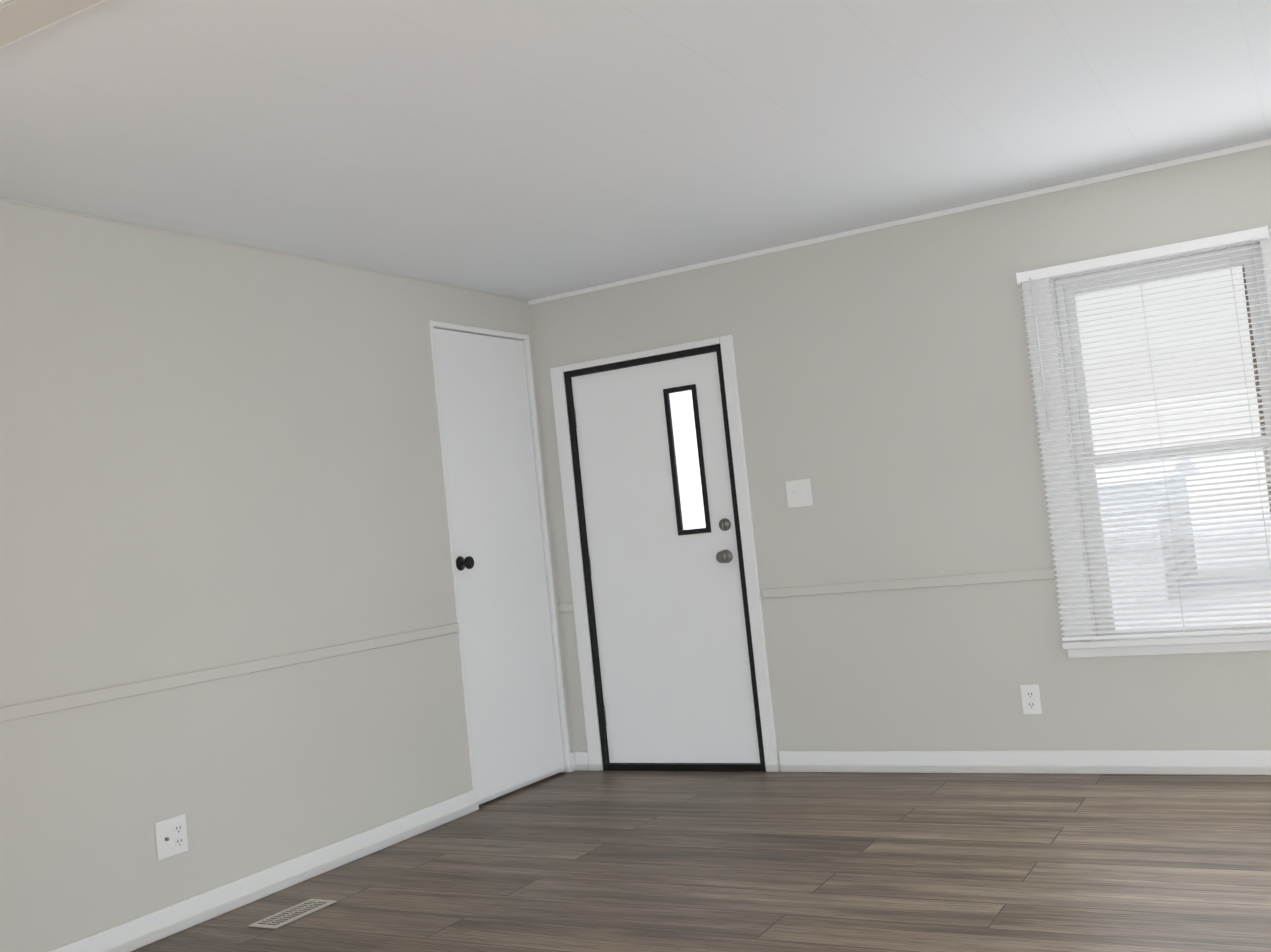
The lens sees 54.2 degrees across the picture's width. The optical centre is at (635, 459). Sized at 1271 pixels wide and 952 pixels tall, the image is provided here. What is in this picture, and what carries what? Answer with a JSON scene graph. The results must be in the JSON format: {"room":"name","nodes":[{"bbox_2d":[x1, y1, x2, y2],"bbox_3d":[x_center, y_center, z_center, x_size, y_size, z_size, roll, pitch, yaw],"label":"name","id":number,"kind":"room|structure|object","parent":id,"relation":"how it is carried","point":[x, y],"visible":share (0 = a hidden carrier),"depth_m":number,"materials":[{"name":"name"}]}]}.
{"room":"empty living room","nodes":[
{"label":"empty living room","id":0,"kind":"room"},
{"bbox_2d":[0,200,572,951],"bbox_3d":[-1.268,0.356,4.501,0.100,2.247,3.340,-8,-4,29],"label":"wall","id":1,"kind":"structure","parent":0,"point":[214,454],"depth_m":4.13,"materials":[{"name":"beige paint"}]},
{"bbox_2d":[155,814,187,860],"bbox_3d":[-1.444,1.177,3.877,0.014,0.116,0.116,-8,-4,29],"label":"outlet","id":2,"kind":"object","parent":1,"relation":"attached to","point":[171,837],"visible":1,"depth_m":3.87,"materials":[{"name":"white plastic"}]},
{"bbox_2d":[0,623,458,721],"bbox_3d":[-1.374,0.705,4.113,0.014,0.040,2.560,-8,-4,29],"label":"trim","id":3,"kind":"structure","parent":1,"relation":"attached to","point":[27,709],"depth_m":4.06,"materials":[{"name":"beige paint"}]},
{"bbox_2d":[49,790,475,951],"bbox_3d":[-1.300,1.421,4.071,0.015,0.088,2.560,-8,-4,29],"label":"baseboard","id":4,"kind":"structure","parent":1,"relation":"attached to","point":[148,929],"depth_m":4.17,"materials":[{"name":"white paint"}]},
{"bbox_2d":[0,198,527,301],"bbox_3d":[-1.338,-0.755,4.534,0.005,0.022,3.330,-8,-4,29],"label":"crown molding","id":5,"kind":"structure","parent":1,"relation":"attached to","point":[2,199],"depth_m":4.38,"materials":[{"name":"white paint"}]},
{"bbox_2d":[434,328,564,804],"bbox_3d":[-0.591,0.442,5.568,0.096,2.037,0.693,-8,-4,29],"label":"closet door","id":6,"kind":"structure","parent":1,"relation":"in","point":[505,615],"depth_m":5.56,"materials":[{"name":"white paint"}]},
{"bbox_2d":[429,320,571,810],"bbox_3d":[-0.633,0.440,5.592,0.108,2.075,0.745,-8,-4,29],"label":"door frame","id":7,"kind":"structure","parent":1,"relation":"attached to","point":[541,498],"depth_m":5.82,"materials":[{"name":"white paint"}]},
{"bbox_2d":[0,0,1270,300],"bbox_3d":[-0.928,-0.984,1.997,11.200,0.060,7.600,-8,-4,29],"label":"ceiling","id":8,"kind":"structure","parent":0,"point":[528,150],"depth_m":3.49,"materials":[{"name":"white paint"}]},
{"bbox_2d":[0,0,106,48],"bbox_3d":[1.031,-1.190,1.185,6.770,0.022,0.137,-8,-4,29],"label":"beam","id":9,"kind":"structure","parent":8,"relation":"attached to","point":[20,19],"depth_m":2.46,"materials":[{"name":"beige paint"}]},
{"bbox_2d":[131,770,1270,951],"bbox_3d":[0.581,1.135,1.143,8.250,0.060,7.600,-8,-4,29],"label":"floor","id":10,"kind":"structure","parent":0,"point":[662,861],"depth_m":3.85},
{"bbox_2d":[249,899,336,928],"bbox_3d":[-1.079,1.431,3.923,0.116,0.007,0.270,-8,-4,29],"label":"floor vent","id":11,"kind":"object","parent":10,"relation":"in","point":[291,914],"visible":1,"depth_m":3.90,"materials":[{"name":"beige metal"}]},
{"bbox_2d":[529,145,1270,771],"bbox_3d":[1.033,0.159,5.185,11.200,2.247,0.120,-8,-4,29],"label":"wall","id":12,"kind":"structure","parent":0,"point":[887,401],"depth_m":5.05,"materials":[{"name":"beige paint"}]},
{"bbox_2d":[550,335,778,771],"bbox_3d":[0.123,0.452,5.667,0.958,1.905,0.089,-8,-4,29],"label":"door frame","id":13,"kind":"structure","parent":12,"relation":"attached to","point":[577,571],"depth_m":5.66,"materials":[{"name":"white paint"}]},
{"bbox_2d":[571,352,759,762],"bbox_3d":[0.116,0.465,5.640,0.774,1.813,0.103,-8,-4,29],"label":"entry door","id":14,"kind":"structure","parent":12,"relation":"in","point":[667,590],"depth_m":5.64,"materials":[{"name":"white paint"}]},
{"bbox_2d":[785,479,812,507],"bbox_3d":[0.696,0.143,5.298,0.116,0.116,0.016,-8,-4,29],"label":"light switch","id":15,"kind":"object","parent":12,"relation":"attached to","point":[798,493],"visible":1,"depth_m":5.30,"materials":[{"name":"white plastic"}]},
{"bbox_2d":[528,139,1270,304],"bbox_3d":[2.561,-1.172,4.243,7.126,0.022,0.010,-8,-4,29],"label":"crown molding","id":16,"kind":"structure","parent":12,"relation":"attached to","point":[1198,157],"depth_m":5.02,"materials":[{"name":"white paint"}]},
{"bbox_2d":[762,568,1055,598],"bbox_3d":[1.083,0.509,5.083,1.235,0.040,0.010,-8,-4,29],"label":"trim","id":17,"kind":"structure","parent":12,"relation":"attached to","point":[1040,574],"depth_m":5.05,"materials":[{"name":"beige paint"}]},
{"bbox_2d":[779,750,1270,774],"bbox_3d":[3.242,0.944,3.858,6.065,0.088,0.012,-8,-4,29],"label":"baseboard","id":18,"kind":"structure","parent":12,"relation":"attached to","point":[1147,762],"depth_m":4.80,"materials":[{"name":"white paint"}]},
{"bbox_2d":[1020,684,1041,714],"bbox_3d":[1.536,0.931,4.827,0.072,0.116,0.008,-8,-4,29],"label":"electrical outlet plate","id":19,"kind":"object","parent":12,"relation":"attached to","point":[1031,700],"visible":1,"depth_m":4.82,"materials":[{"name":"white plastic"}]},
{"bbox_2d":[1021,228,1270,657],"bbox_3d":[2.347,-0.082,4.406,1.750,1.490,0.160,-8,-4,29],"label":"window unit","id":20,"kind":"structure","parent":12,"relation":"in","point":[1169,271],"depth_m":4.73,"materials":[{"name":"white plastic"}]},
{"bbox_2d":[1016,225,1270,640],"bbox_3d":[1.930,-0.068,4.566,0.875,1.425,0.047,-8,-4,29],"label":"mini blind","id":21,"kind":"object","parent":20,"relation":"attached to","point":[1252,235],"visible":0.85,"depth_m":4.57,"materials":[{"name":"white plastic"}]},
{"label":"outside","id":22,"kind":"structure","parent":0,"visible":0},
{"bbox_2d":[1112,509,1270,629],"bbox_3d":[9.217,2.898,32.859,100.000,0.200,56.100,-8,-4,29],"label":"snowy ground","id":23,"kind":"structure","parent":22,"point":[1220,572],"depth_m":20.69,"materials":[{"name":"white snow"}]},
{"bbox_2d":[1095,457,1200,602],"bbox_3d":[5.459,1.465,22.689,8.700,2.250,5.000,-8,-4,29],"label":"neighbor house","id":24,"kind":"structure","parent":23,"relation":"on","point":[1147,521],"depth_m":19.02,"materials":[{"name":"white"}]},
{"bbox_2d":[1242,265,1270,515],"bbox_3d":[3.329,-4.240,5.802,5.924,12.292,4.252,-8,-4,29],"label":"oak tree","id":25,"kind":"object","parent":23,"relation":"on","point":[1257,383],"depth_m":6.15,"materials":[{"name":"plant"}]}
]}

